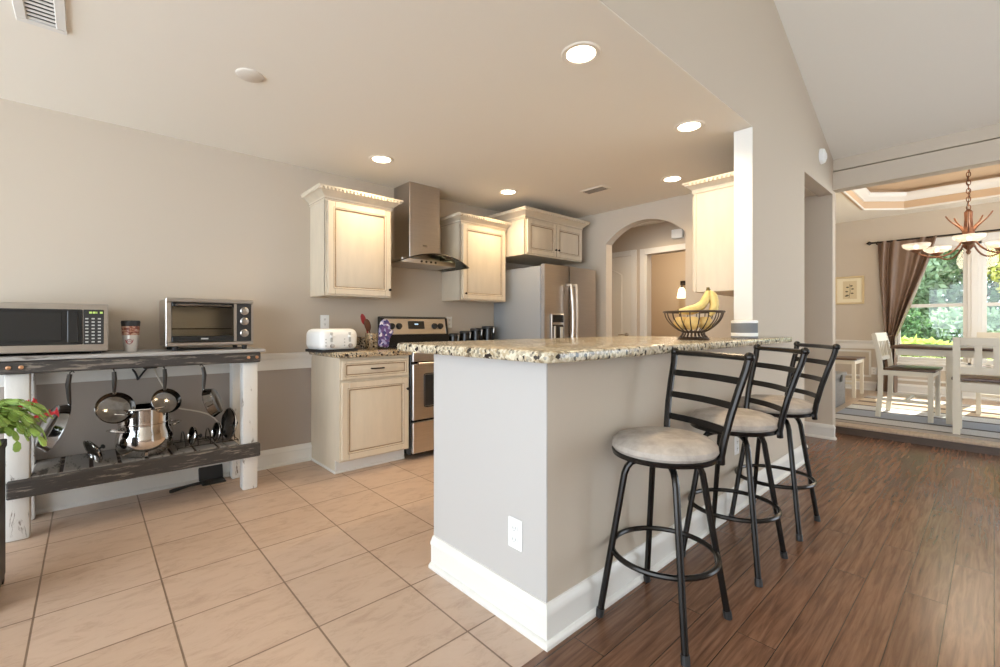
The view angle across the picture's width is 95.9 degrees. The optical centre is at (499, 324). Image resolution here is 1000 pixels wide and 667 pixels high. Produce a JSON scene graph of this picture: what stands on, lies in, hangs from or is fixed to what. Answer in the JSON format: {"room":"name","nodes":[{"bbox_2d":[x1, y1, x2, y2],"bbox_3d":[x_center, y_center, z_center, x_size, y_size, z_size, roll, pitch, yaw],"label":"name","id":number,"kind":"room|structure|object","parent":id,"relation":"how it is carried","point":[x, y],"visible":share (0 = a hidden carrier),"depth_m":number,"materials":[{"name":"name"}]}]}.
{"room":"kitchen","nodes":[
{"label":"kitchen","id":0,"kind":"room"},
{"bbox_2d":[0,98,532,472],"bbox_3d":[-2.622,-0.140,2.887,9.020,2.520,0.120,0,0,-42],"label":"wall","id":1,"kind":"structure","parent":0,"point":[128,220],"depth_m":3.10,"materials":[{"name":"beige paint"}]},
{"bbox_2d":[0,352,311,386],"bbox_3d":[-3.732,0.289,1.770,5.875,0.132,0.034,0,0,-42],"label":"trim","id":2,"kind":"structure","parent":1,"relation":"attached to","point":[294,360],"depth_m":3.13,"materials":[{"name":"white paint"}]},
{"bbox_2d":[36,442,311,514],"bbox_3d":[-3.729,1.049,1.774,5.885,0.142,0.030,0,0,-42],"label":"baseboard","id":3,"kind":"structure","parent":1,"relation":"attached to","point":[277,457],"depth_m":3.01,"materials":[{"name":"white paint"}]},
{"bbox_2d":[320,315,328,328],"bbox_3d":[-1.490,-0.027,3.833,0.074,0.116,0.010,0,0,-42],"label":"wall outlet","id":4,"kind":"object","parent":1,"relation":"attached to","point":[324,319],"visible":0.98,"depth_m":3.83,"materials":[{"name":"white plastic"}]},
{"bbox_2d":[301,183,402,299],"bbox_3d":[-1.235,-0.653,3.800,0.722,0.843,0.402,0,0,-42],"label":"upper cabinet","id":5,"kind":"object","parent":1,"relation":"attached to","point":[350,230],"visible":1,"depth_m":3.66,"materials":[{"name":"wood"}]},
{"bbox_2d":[355,337,365,347],"bbox_3d":[-1.356,0.155,3.944,0.607,0.101,0.022,0,0,-42],"label":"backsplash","id":6,"kind":"structure","parent":1,"relation":"attached to","point":[360,340],"depth_m":4.03,"materials":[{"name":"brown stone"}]},
{"bbox_2d":[391,181,468,272],"bbox_3d":[-0.709,-0.919,4.202,0.749,0.761,0.518,0,0,-42],"label":"range hood","id":7,"kind":"object","parent":1,"relation":"attached to","point":[417,219],"visible":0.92,"depth_m":4.18,"materials":[{"name":"metal"}]},
{"bbox_2d":[391,257,454,270],"bbox_3d":[-0.762,-0.574,4.260,0.580,0.043,0.360,0,0,-42],"label":"hood","id":8,"kind":"object","parent":7,"relation":"attached to","point":[413,262],"depth_m":4.18,"materials":[{"name":"metal"}]},
{"bbox_2d":[440,212,510,302],"bbox_3d":[-0.252,-0.665,4.707,0.721,0.840,0.389,0,0,-42],"label":"upper cabinet","id":9,"kind":"object","parent":1,"relation":"attached to","point":[478,242],"visible":0.98,"depth_m":4.55,"materials":[{"name":"wood"}]},
{"bbox_2d":[486,206,589,265],"bbox_3d":[0.428,-0.965,5.139,1.076,0.470,0.667,0,0,-42],"label":"upper cabinet","id":10,"kind":"object","parent":1,"relation":"attached to","point":[534,237],"visible":0.98,"depth_m":4.84,"materials":[{"name":"wood"}]},
{"bbox_2d":[0,0,814,227],"bbox_3d":[-1.370,-1.360,2.153,9.880,0.120,2.893,0,0,-42],"label":"ceiling","id":11,"kind":"structure","parent":0,"point":[471,101],"depth_m":2.50,"materials":[{"name":"white paint"}]},
{"bbox_2d":[12,0,67,34],"bbox_3d":[-1.877,-1.294,1.838,0.157,0.012,0.325,0,0,-42],"label":"ceiling vent","id":12,"kind":"object","parent":11,"relation":"in","point":[46,14],"visible":1,"depth_m":1.87,"materials":[{"name":"white metal"}]},
{"bbox_2d":[235,68,263,82],"bbox_3d":[-1.300,-1.294,2.345,0.132,0.012,0.132,0,0,-42],"label":"disc","id":13,"kind":"object","parent":11,"relation":"attached to","point":[249,75],"visible":1,"depth_m":2.33,"materials":[{"name":"beige"}]},
{"bbox_2d":[369,155,393,163],"bbox_3d":[-0.929,-1.297,3.539,0.192,0.006,0.192,0,0,-42],"label":"recessed light","id":14,"kind":"object","parent":11,"relation":"in","point":[380,159],"visible":1,"depth_m":3.53,"materials":[{"name":"beige"}]},
{"bbox_2d":[561,41,601,65],"bbox_3d":[0.388,-1.297,2.163,0.192,0.006,0.192,0,0,-42],"label":"recessed light","id":15,"kind":"object","parent":11,"relation":"in","point":[582,53],"visible":1,"depth_m":2.15,"materials":[{"name":"beige"}]},
{"bbox_2d":[580,185,610,194],"bbox_3d":[0.915,-1.295,4.329,0.140,0.010,0.260,0,0,-42],"label":"ceiling vent","id":16,"kind":"object","parent":11,"relation":"in","point":[602,187],"visible":1,"depth_m":4.31,"materials":[{"name":"beige metal"}]},
{"bbox_2d":[661,175,683,182],"bbox_3d":[1.534,-1.297,4.014,0.192,0.006,0.192,0,0,-42],"label":"recessed light","id":17,"kind":"object","parent":11,"relation":"in","point":[669,179],"visible":1,"depth_m":4.01,"materials":[{"name":"beige"}]},
{"bbox_2d":[674,120,704,132],"bbox_3d":[1.238,-1.297,2.952,0.192,0.006,0.192,0,0,-42],"label":"recessed light","id":18,"kind":"object","parent":11,"relation":"in","point":[688,126],"visible":1,"depth_m":2.95,"materials":[{"name":"beige"}]},
{"bbox_2d":[0,432,999,666],"bbox_3d":[1.907,1.170,1.471,11.200,0.100,9.600,0,0,-42],"label":"floor","id":19,"kind":"structure","parent":0,"point":[310,565],"depth_m":1.95,"materials":[{"name":"beige tile"}]},
{"bbox_2d":[0,439,6,586],"bbox_3d":[-2.195,0.810,1.733,0.376,0.620,0.360,0,0,-42],"label":"plant stand","id":20,"kind":"object","parent":19,"relation":"on","point":[3,441],"visible":1,"depth_m":1.93,"materials":[{"name":"black"}]},
{"bbox_2d":[0,398,58,451],"bbox_3d":[-2.140,0.433,1.792,0.554,0.255,0.538,0,0,-42],"label":"cactus","id":21,"kind":"object","parent":20,"relation":"on","point":[12,411],"visible":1,"depth_m":1.84,"materials":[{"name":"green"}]},
{"bbox_2d":[18,398,37,407],"bbox_3d":[-2.046,0.338,1.944,0.078,0.046,0.046,0,0,-42],"label":"flower","id":22,"kind":"object","parent":21,"relation":"on","point":[34,400],"depth_m":1.95,"materials":[{"name":"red plant"}]},
{"bbox_2d":[34,408,58,417],"bbox_3d":[-1.952,0.380,1.943,0.078,0.044,0.045,0,0,-42],"label":"flower","id":23,"kind":"object","parent":21,"relation":"on","point":[48,413],"depth_m":1.94,"materials":[{"name":"red plant"}]},
{"bbox_2d":[0,346,265,542],"bbox_3d":[-2.287,0.641,2.784,1.417,0.957,0.480,0,0,-42],"label":"console table","id":24,"kind":"object","parent":19,"relation":"on","point":[27,477],"visible":0.89,"depth_m":2.63,"materials":[{"name":"white paint"}]},
{"bbox_2d":[0,302,107,353],"bbox_3d":[-2.570,0.022,2.532,0.550,0.281,0.395,0,0,-42],"label":"microwave","id":25,"kind":"object","parent":24,"relation":"on","point":[25,327],"visible":1,"depth_m":2.42,"materials":[{"name":"grey metal"}]},
{"bbox_2d":[35,371,73,451],"bbox_3d":[-2.440,0.470,2.474,0.157,0.430,0.263,0,0,-42],"label":"frying pan","id":26,"kind":"object","parent":24,"relation":"hanging from","point":[53,429],"visible":0.82,"depth_m":2.42,"materials":[{"name":"metal"}]},
{"bbox_2d":[83,440,104,462],"bbox_3d":[-2.334,0.729,2.595,0.096,0.146,0.150,0,0,-42],"label":"lid","id":27,"kind":"object","parent":24,"relation":"on","point":[92,449],"visible":1,"depth_m":2.62,"materials":[{"name":"metal"}]},
{"bbox_2d":[94,369,135,423],"bbox_3d":[-2.242,0.413,2.630,0.185,0.315,0.114,0,0,-42],"label":"frying pan","id":28,"kind":"object","parent":24,"relation":"hanging from","point":[109,404],"visible":1,"depth_m":2.64,"materials":[{"name":"metal"}]},
{"bbox_2d":[121,321,140,351],"bbox_3d":[-2.259,0.068,2.758,0.095,0.190,0.095,0,0,-42],"label":"tumbler","id":29,"kind":"object","parent":24,"relation":"on","point":[130,330],"visible":1,"depth_m":2.73,"materials":[{"name":"white plastic"}]},
{"bbox_2d":[122,335,138,351],"bbox_3d":[-2.259,0.109,2.758,0.082,0.108,0.082,0,0,-42],"label":"cup","id":30,"kind":"object","parent":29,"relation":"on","point":[130,342],"depth_m":2.73,"materials":[{"name":"white plastic"}]},
{"bbox_2d":[106,402,181,457],"bbox_3d":[-2.203,0.651,2.806,0.315,0.295,0.303,0,0,-16],"label":"stock pot","id":31,"kind":"object","parent":24,"relation":"on","point":[148,432],"visible":0.86,"depth_m":2.71,"materials":[{"name":"silver metal"}]},
{"bbox_2d":[151,367,181,412],"bbox_3d":[-2.065,0.400,2.792,0.155,0.289,0.106,0,0,-42],"label":"frying pan","id":32,"kind":"object","parent":24,"relation":"hanging from","point":[171,399],"visible":1,"depth_m":2.80,"materials":[{"name":"metal"}]},
{"bbox_2d":[173,425,238,450],"bbox_3d":[-1.985,0.748,3.049,0.346,0.101,0.186,0,0,-42],"label":"rack","id":33,"kind":"object","parent":24,"relation":"on","point":[210,437],"visible":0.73,"depth_m":3.01,"materials":[{"name":"black metal"}]},
{"bbox_2d":[187,426,201,445],"bbox_3d":[-2.025,0.735,3.001,0.076,0.131,0.131,0,0,-42],"label":"lid","id":34,"kind":"object","parent":33,"relation":"in","point":[192,433],"visible":0.98,"depth_m":3.01,"materials":[{"name":"metal"}]},
{"bbox_2d":[211,422,225,441],"bbox_3d":[-1.923,0.731,3.094,0.077,0.139,0.139,0,0,-42],"label":"lid","id":35,"kind":"object","parent":33,"relation":"in","point":[216,433],"visible":0.93,"depth_m":3.11,"materials":[{"name":"metal"}]},
{"bbox_2d":[221,407,237,439],"bbox_3d":[-1.882,0.689,3.167,0.224,0.223,0.076,0,0,36],"label":"lid","id":36,"kind":"object","parent":33,"relation":"in","point":[229,417],"visible":0.92,"depth_m":3.18,"materials":[{"name":"metal"}]},
{"bbox_2d":[159,297,253,350],"bbox_3d":[-1.976,-0.004,3.048,0.488,0.333,0.373,0,0,-42],"label":"toaster oven","id":37,"kind":"object","parent":24,"relation":"on","point":[182,321],"visible":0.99,"depth_m":3.06,"materials":[{"name":"metal"}]},
{"bbox_2d":[200,365,222,416],"bbox_3d":[-1.891,0.430,2.962,0.122,0.349,0.192,0,0,1],"label":"frying pan","id":38,"kind":"object","parent":24,"relation":"hanging from","point":[212,401],"visible":0.99,"depth_m":2.92,"materials":[{"name":"metal"}]},
{"bbox_2d":[169,464,225,492],"bbox_3d":[-2.120,1.060,3.158,0.332,0.122,0.153,0,0,-42],"label":"dustpan","id":39,"kind":"object","parent":19,"relation":"on","point":[208,475],"visible":0.88,"depth_m":3.23,"materials":[{"name":"black plastic"}]},
{"bbox_2d":[198,464,225,485],"bbox_3d":[-2.058,1.060,3.225,0.150,0.121,0.138,0,0,-42],"label":"tray","id":40,"kind":"object","parent":39,"relation":"on","point":[208,475],"depth_m":3.24,"materials":[{"name":"black plastic"}]},
{"bbox_2d":[311,355,408,473],"bbox_3d":[-1.152,0.682,3.721,0.597,0.875,0.626,0,0,-42],"label":"base cabinet","id":41,"kind":"object","parent":19,"relation":"on","point":[360,405],"visible":0.99,"depth_m":3.51,"materials":[{"name":"wood"}]},
{"bbox_2d":[309,337,411,357],"bbox_3d":[-1.157,0.174,3.719,0.617,0.139,0.623,0,0,-42],"label":"countertop","id":42,"kind":"structure","parent":41,"relation":"on","point":[362,351],"depth_m":3.52,"materials":[{"name":"brown stone"}]},
{"bbox_2d":[305,328,357,352],"bbox_3d":[-1.309,0.117,3.527,0.306,0.178,0.310,0,0,42],"label":"toaster","id":43,"kind":"object","parent":42,"relation":"on","point":[328,340],"visible":1,"depth_m":3.43,"materials":[{"name":"white plastic"}]},
{"bbox_2d":[365,333,377,348],"bbox_3d":[-1.098,0.139,3.872,0.116,0.135,0.116,0,0,-42],"label":"utensil crock","id":44,"kind":"object","parent":42,"relation":"on","point":[371,339],"visible":0.93,"depth_m":3.82,"materials":[{"name":"brown stone"}]},
{"bbox_2d":[378,319,393,347],"bbox_3d":[-0.986,0.071,3.881,0.150,0.247,0.077,0,0,-42],"label":"oven mitt","id":45,"kind":"object","parent":42,"relation":"on","point":[384,334],"visible":1,"depth_m":3.86,"materials":[{"name":"fabric"}]},
{"bbox_2d":[378,316,448,454],"bbox_3d":[-0.634,0.500,4.157,0.734,1.160,0.655,0,0,-42],"label":"stove","id":46,"kind":"object","parent":19,"relation":"on","point":[406,329],"visible":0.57,"depth_m":3.81,"materials":[{"name":"silver metal"}]},
{"bbox_2d":[494,264,595,339],"bbox_3d":[0.548,0.240,5.080,0.880,1.720,0.877,0,0,-42],"label":"refrigerator","id":47,"kind":"object","parent":19,"relation":"on","point":[545,300],"visible":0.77,"depth_m":4.75,"materials":[{"name":"grey metal"}]},
{"bbox_2d":[596,347,754,666],"bbox_3d":[0.687,0.610,1.734,0.497,1.025,0.481,0,0,-42],"label":"bar stool","id":48,"kind":"object","parent":19,"relation":"on","point":[666,447],"visible":1,"depth_m":1.67,"materials":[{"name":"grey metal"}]},
{"bbox_2d":[611,426,718,463],"bbox_3d":[0.627,0.445,1.730,0.388,0.063,0.388,0,0,-20],"label":"seat cushion","id":49,"kind":"object","parent":48,"relation":"on","point":[647,444],"depth_m":1.61,"materials":[{"name":"fabric"}]},
{"bbox_2d":[682,344,809,587],"bbox_3d":[1.200,0.610,2.175,0.512,1.025,0.511,0,0,-42],"label":"bar stool","id":50,"kind":"object","parent":19,"relation":"on","point":[748,422],"visible":0.81,"depth_m":2.10,"materials":[{"name":"grey metal"}]},
{"bbox_2d":[690,407,777,432],"bbox_3d":[1.125,0.445,2.179,0.388,0.063,0.388,0,0,1],"label":"seat cushion","id":51,"kind":"object","parent":50,"relation":"on","point":[746,420],"depth_m":2.06,"materials":[{"name":"fabric"}]},
{"bbox_2d":[729,341,840,541],"bbox_3d":[1.647,0.610,2.582,0.509,1.025,0.512,0,0,-42],"label":"bar stool","id":52,"kind":"object","parent":19,"relation":"on","point":[798,408],"visible":0.72,"depth_m":2.49,"materials":[{"name":"grey metal"}]},
{"bbox_2d":[738,394,812,413],"bbox_3d":[1.572,0.445,2.587,0.388,0.063,0.388,0,0,6],"label":"seat cushion","id":53,"kind":"object","parent":52,"relation":"on","point":[797,406],"depth_m":2.46,"materials":[{"name":"fabric"}]},
{"bbox_3d":[-0.148,0.683,4.639,0.622,0.875,0.626,0,0,-42],"label":"base cabinet","id":54,"kind":"object","parent":19,"relation":"on","visible":0},
{"bbox_3d":[-0.143,0.175,4.645,0.637,0.139,0.623,0,0,-42],"label":"countertop","id":55,"kind":"structure","parent":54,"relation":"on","visible":0},
{"bbox_2d":[459,331,470,340],"bbox_3d":[-0.364,0.134,4.732,0.124,0.145,0.124,0,0,-9],"label":"canister","id":56,"kind":"object","parent":55,"relation":"on","point":[464,335],"visible":0.82,"depth_m":4.68,"materials":[{"name":"black metal"}]},
{"bbox_2d":[470,328,482,340],"bbox_3d":[-0.253,0.120,4.833,0.134,0.172,0.134,0,0,-9],"label":"canister","id":57,"kind":"object","parent":55,"relation":"on","point":[476,333],"visible":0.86,"depth_m":4.77,"materials":[{"name":"black metal"}]},
{"bbox_2d":[482,326,494,339],"bbox_3d":[-0.129,0.108,4.947,0.143,0.195,0.143,0,0,-10],"label":"canister","id":58,"kind":"object","parent":55,"relation":"on","point":[488,333],"visible":0.83,"depth_m":4.89,"materials":[{"name":"black metal"}]},
{"bbox_2d":[434,0,832,602],"bbox_3d":[-0.626,-1.153,1.338,9.880,4.547,0.699,0,0,-42],"label":"wall","id":59,"kind":"structure","parent":0,"point":[528,442],"depth_m":2.02,"materials":[{"name":"beige paint"}]},
{"bbox_2d":[508,516,521,551],"bbox_3d":[0.056,0.785,1.696,0.010,0.116,0.074,0,0,-42],"label":"wall outlet","id":60,"kind":"object","parent":59,"relation":"attached to","point":[514,525],"visible":1,"depth_m":1.69,"materials":[{"name":"white plastic"}]},
{"bbox_2d":[397,336,791,363],"bbox_3d":[0.829,0.105,2.718,2.720,0.039,1.005,0,0,-42],"label":"countertop","id":61,"kind":"structure","parent":59,"relation":"on","point":[544,350],"depth_m":1.95,"materials":[{"name":"beige stone"}]},
{"bbox_2d":[663,310,725,339],"bbox_3d":[1.140,0.002,2.659,0.342,0.169,0.342,0,0,-42],"label":"fruit bowl","id":62,"kind":"object","parent":61,"relation":"on","point":[722,312],"visible":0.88,"depth_m":2.59,"materials":[{"name":"brown"}]},
{"bbox_2d":[685,317,699,329],"bbox_3d":[1.113,-0.011,2.607,0.085,0.076,0.085,0,0,-42],"label":"fruit","id":63,"kind":"object","parent":62,"relation":"in","point":[694,320],"visible":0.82,"depth_m":2.58,"materials":[{"name":"yellow food"}]},
{"bbox_2d":[678,287,709,313],"bbox_3d":[1.128,-0.142,2.609,0.197,0.156,0.049,0,0,-7],"label":"banana","id":64,"kind":"object","parent":62,"relation":"in","point":[705,299],"visible":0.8,"depth_m":2.60,"materials":[{"name":"yellow food"}]},
{"bbox_2d":[699,317,712,329],"bbox_3d":[1.199,-0.011,2.639,0.085,0.076,0.085,0,0,-42],"label":"fruit","id":65,"kind":"object","parent":62,"relation":"in","point":[702,319],"visible":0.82,"depth_m":2.61,"materials":[{"name":"yellow food"}]},
{"bbox_2d":[709,290,718,316],"bbox_3d":[1.238,-0.133,2.617,0.056,0.173,0.070,0,0,8],"label":"banana","id":66,"kind":"object","parent":62,"relation":"in","point":[714,301],"visible":0.87,"depth_m":2.60,"materials":[{"name":"yellow food"}]},
{"bbox_2d":[731,320,757,338],"bbox_3d":[1.580,0.028,2.916,0.157,0.116,0.157,0,0,-42],"label":"jar candle","id":67,"kind":"object","parent":61,"relation":"on","point":[741,329],"visible":1,"depth_m":2.85,"materials":[{"name":"grey glass"}]},
{"bbox_2d":[428,445,807,651],"bbox_3d":[1.116,1.049,2.908,3.250,0.142,0.729,0,0,-42],"label":"baseboard","id":68,"kind":"structure","parent":59,"relation":"attached to","point":[550,623],"depth_m":1.83,"materials":[{"name":"white paint"}]},
{"bbox_2d":[682,171,733,296],"bbox_3d":[1.861,-0.642,3.551,1.062,0.805,0.371,0,0,-42],"label":"upper cabinet","id":69,"kind":"object","parent":59,"relation":"attached to","point":[713,198],"visible":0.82,"depth_m":3.22,"materials":[{"name":"wood"}]},
{"bbox_2d":[734,127,752,319],"bbox_3d":[1.615,-0.607,2.995,0.006,1.383,0.114,0,0,-42],"label":"trim","id":70,"kind":"structure","parent":59,"relation":"attached to","point":[743,139],"depth_m":2.99,"materials":[{"name":"white paint"}]},
{"bbox_2d":[819,148,826,163],"bbox_3d":[2.937,-1.535,4.095,0.140,0.140,0.042,0,0,-42],"label":"smoke detector","id":71,"kind":"object","parent":59,"relation":"attached to","point":[822,152],"visible":1,"depth_m":4.06,"materials":[{"name":"white plastic"}]},
{"bbox_2d":[562,193,733,337],"bbox_3d":[1.603,-0.115,4.859,0.120,2.470,2.665,0,0,-42],"label":"wall","id":72,"kind":"structure","parent":0,"point":[598,237],"depth_m":5.02,"materials":[{"name":"beige paint"}]},
{"bbox_2d":[651,251,684,336],"bbox_3d":[3.186,-0.100,7.412,0.100,2.440,2.550,0,0,-42],"label":"wall","id":73,"kind":"structure","parent":0,"point":[667,270],"depth_m":7.71,"materials":[{"name":"beige paint"}]},
{"bbox_2d":[612,123,999,425],"bbox_3d":[3.822,-0.355,3.897,0.140,2.950,8.600,0,0,-42],"label":"wall","id":74,"kind":"structure","parent":0,"point":[819,212],"depth_m":4.48,"materials":[{"name":"beige paint"}]},
{"bbox_2d":[612,256,630,335],"bbox_3d":[1.490,0.092,6.314,0.104,2.035,0.765,0,0,-42],"label":"door","id":75,"kind":"structure","parent":74,"relation":"in","point":[621,266],"depth_m":6.14,"materials":[{"name":"white paint"}]},
{"bbox_2d":[612,250,636,335],"bbox_3d":[1.506,0.060,6.314,0.020,2.120,0.905,0,0,-42],"label":"trim","id":76,"kind":"structure","parent":74,"relation":"attached to","point":[633,253],"depth_m":6.00,"materials":[{"name":"white paint"}]},
{"bbox_2d":[640,243,684,335],"bbox_3d":[2.143,0.062,5.708,0.138,2.115,0.750,0,0,-42],"label":"trim","id":77,"kind":"structure","parent":74,"relation":"attached to","point":[645,260],"depth_m":5.90,"materials":[{"name":"white paint"}]},
{"bbox_2d":[671,228,682,238],"bbox_3d":[2.185,-1.125,5.556,0.040,0.110,0.140,0,0,-42],"label":"door chime","id":78,"kind":"object","parent":74,"relation":"attached to","point":[676,233],"visible":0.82,"depth_m":5.54,"materials":[{"name":"white plastic"}]},
{"bbox_2d":[804,421,836,440],"bbox_3d":[2.818,1.049,4.892,0.060,0.142,1.355,0,0,-42],"label":"baseboard","id":79,"kind":"structure","parent":74,"relation":"attached to","point":[811,429],"depth_m":4.47,"materials":[{"name":"white paint"}]},
{"bbox_2d":[833,138,999,192],"bbox_3d":[5.014,-1.406,2.591,0.140,0.172,5.065,0,0,-42],"label":"trim","id":80,"kind":"structure","parent":74,"relation":"attached to","point":[986,153],"depth_m":3.96,"materials":[{"name":"beige paint"}]},
{"bbox_2d":[774,0,999,159],"bbox_3d":[2.041,-2.465,-1.478,10.020,2.025,7.065,0,0,-42],"label":"ceiling","id":81,"kind":"structure","parent":0,"point":[876,74],"depth_m":3.42,"materials":[{"name":"white paint"}]},
{"bbox_2d":[835,201,999,386],"bbox_3d":[7.390,-0.350,5.462,0.200,2.760,6.100,0,0,-42],"label":"wall","id":82,"kind":"structure","parent":0,"point":[853,256],"depth_m":7.07,"materials":[{"name":"beige paint"}]},
{"bbox_2d":[835,275,863,304],"bbox_3d":[5.648,-0.560,7.290,0.028,0.450,0.380,0,0,-42],"label":"framed print","id":83,"kind":"object","parent":82,"relation":"attached to","point":[850,289],"visible":1,"depth_m":7.29,"materials":[{"name":"beige paper"}]},
{"bbox_2d":[845,380,999,400],"bbox_3d":[7.400,0.959,5.369,0.030,0.142,5.950,0,0,-42],"label":"baseboard","id":84,"kind":"structure","parent":82,"relation":"attached to","point":[868,385],"depth_m":6.71,"materials":[{"name":"white paint"}]},
{"bbox_2d":[866,229,999,245],"bbox_3d":[6.651,-1.275,6.120,0.124,0.068,2.640,0,0,-42],"label":"curtain rod","id":85,"kind":"object","parent":82,"relation":"attached to","point":[869,243],"visible":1,"depth_m":6.52,"materials":[{"name":"black metal"}]},
{"bbox_2d":[876,235,936,392],"bbox_3d":[6.051,-0.133,6.727,0.163,2.306,0.687,0,0,-42],"label":"curtain","id":86,"kind":"object","parent":85,"relation":"hanging from","point":[901,271],"visible":0.73,"depth_m":6.80,"materials":[{"name":"brown fabric"}]},
{"bbox_2d":[898,243,970,364],"bbox_3d":[6.341,-0.300,6.640,0.140,1.720,0.825,0,0,-42],"label":"window","id":87,"kind":"structure","parent":82,"relation":"attached to","point":[966,304],"depth_m":6.39,"materials":[{"name":"white paint"}]},
{"bbox_2d":[978,239,999,364],"bbox_3d":[6.985,-0.300,5.935,0.140,1.720,0.945,0,0,-42],"label":"window","id":88,"kind":"structure","parent":82,"relation":"attached to","point":[982,260],"depth_m":6.23,"materials":[{"name":"white paint"}]},
{"bbox_2d":[835,192,999,223],"bbox_3d":[6.119,-1.670,4.199,3.700,0.001,6.150,0,0,-42],"label":"ceiling","id":89,"kind":"structure","parent":0,"point":[845,210],"depth_m":6.58,"materials":[{"name":"white paint"}]},
{"bbox_2d":[835,389,999,412],"bbox_3d":[6.233,1.125,4.304,3.390,0.189,5.950,0,0,-42],"label":"floor","id":90,"kind":"structure","parent":0,"point":[849,400],"depth_m":6.24,"materials":[{"name":"brown wood"}]},
{"bbox_2d":[835,371,846,407],"bbox_3d":[4.013,0.823,5.772,1.040,0.415,0.517,0,0,-42],"label":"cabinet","id":91,"kind":"object","parent":90,"relation":"on","point":[839,375],"visible":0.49,"depth_m":5.72,"materials":[{"name":"white wood"}]},
{"bbox_2d":[835,356,865,397],"bbox_3d":[5.026,0.555,6.686,0.624,0.934,0.527,0,0,-42],"label":"dining chair","id":92,"kind":"object","parent":90,"relation":"on","point":[853,360],"visible":0.41,"depth_m":6.43,"materials":[{"name":"beige paint"}]},
{"bbox_2d":[835,395,999,441],"bbox_3d":[5.821,1.026,4.191,2.450,0.009,4.140,0,0,-42],"label":"striped rug","id":93,"kind":"object","parent":90,"relation":"on","point":[985,426],"visible":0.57,"depth_m":4.93,"materials":[{"name":"fabric"}]},
{"bbox_2d":[871,332,942,422],"bbox_3d":[4.571,0.555,5.065,0.624,0.934,0.527,0,0,-40],"label":"dining chair","id":94,"kind":"object","parent":93,"relation":"on","point":[881,343],"visible":1,"depth_m":5.02,"materials":[{"name":"beige paint"}]},
{"bbox_2d":[890,344,992,424],"bbox_3d":[5.171,0.625,4.525,0.900,0.795,1.810,0,0,-42],"label":"dining table","id":95,"kind":"object","parent":93,"relation":"on","point":[934,350],"visible":0.7,"depth_m":4.63,"materials":[{"name":"white wood"}]},
{"bbox_2d":[951,337,999,434],"bbox_3d":[4.835,0.569,3.915,0.440,0.907,1.282,0,0,-42],"label":"bench","id":96,"kind":"object","parent":93,"relation":"on","point":[976,383],"visible":1,"depth_m":4.16,"materials":[{"name":"beige paint"}]},
{"bbox_2d":[974,332,999,414],"bbox_3d":[5.822,0.555,5.100,0.527,0.934,0.624,0,0,-42],"label":"dining chair","id":97,"kind":"object","parent":93,"relation":"on","point":[979,334],"visible":0.34,"depth_m":5.24,"materials":[{"name":"beige paint"}]},
{"bbox_2d":[835,421,999,455],"bbox_3d":[5.123,1.136,2.962,0.060,0.168,5.465,0,0,-42],"label":"trim","id":98,"kind":"structure","parent":90,"relation":"attached to","point":[865,433],"depth_m":4.21,"materials":[{"name":"brown wood"}]},
{"bbox_2d":[840,164,999,209],"bbox_3d":[5.939,-1.812,4.522,2.530,0.295,3.930,0,0,-42],"label":"ceiling","id":99,"kind":"structure","parent":0,"point":[992,171],"depth_m":6.14,"materials":[{"name":"beige paint"}]},
{"bbox_2d":[843,177,999,209],"bbox_3d":[5.939,-1.772,4.522,2.470,0.235,3.870,0,0,-42],"label":"trim","id":100,"kind":"structure","parent":99,"relation":"attached to","point":[864,194],"depth_m":6.22,"materials":[{"name":"white paint"}]},
{"bbox_2d":[901,169,999,259],"bbox_3d":[5.164,-1.350,4.966,1.060,1.181,1.092,0,0,-42],"label":"chandelier","id":101,"kind":"object","parent":99,"relation":"hanging from","point":[968,238],"visible":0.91,"depth_m":5.01,"materials":[{"name":"orange metal"}]},
{"label":"outside","id":102,"kind":"structure","parent":0,"visible":0},
{"bbox_3d":[17.911,1.345,18.387,32.750,0.150,17.000,0,0,-42],"label":"lawn","id":103,"kind":"structure","parent":102,"visible":0},
{"bbox_2d":[901,308,940,340],"bbox_3d":[10.186,0.410,11.834,2.128,2.120,2.192,0,0,-42],"label":"shrub","id":104,"kind":"object","parent":103,"relation":"on","point":[910,319],"visible":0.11,"depth_m":11.11,"materials":[{"name":"green plant"}]},
{"bbox_2d":[901,334,962,358],"bbox_3d":[7.616,0.781,8.239,1.490,1.259,1.462,0,0,-42],"label":"shrub","id":105,"kind":"object","parent":103,"relation":"on","point":[911,340],"visible":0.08,"depth_m":8.06,"materials":[{"name":"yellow plant"}]},
{"bbox_2d":[911,251,962,319],"bbox_3d":[12.328,-1.090,14.768,4.235,4.745,4.253,0,0,-42],"label":"tree","id":106,"kind":"object","parent":103,"relation":"on","point":[932,284],"visible":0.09,"depth_m":13.18,"materials":[{"name":"green plant"}]},
{"bbox_2d":[909,307,999,359],"bbox_3d":[11.341,0.430,11.036,2.133,1.968,2.155,0,0,-17],"label":"shrub","id":107,"kind":"object","parent":103,"relation":"on","point":[946,321],"visible":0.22,"depth_m":10.81,"materials":[{"name":"green plant"}]},
{"bbox_2d":[910,247,999,335],"bbox_3d":[14.883,-1.275,14.133,4.543,5.114,4.566,0,0,31],"label":"tree","id":108,"kind":"object","parent":103,"relation":"on","point":[992,293],"visible":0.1,"depth_m":13.28,"materials":[{"name":"green plant"}]},
{"bbox_2d":[987,247,999,292],"bbox_3d":[14.504,-1.289,11.488,3.416,5.139,3.301,0,0,-2],"label":"tree","id":109,"kind":"object","parent":103,"relation":"on","point":[995,258],"visible":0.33,"depth_m":12.27,"materials":[{"name":"green plant"}]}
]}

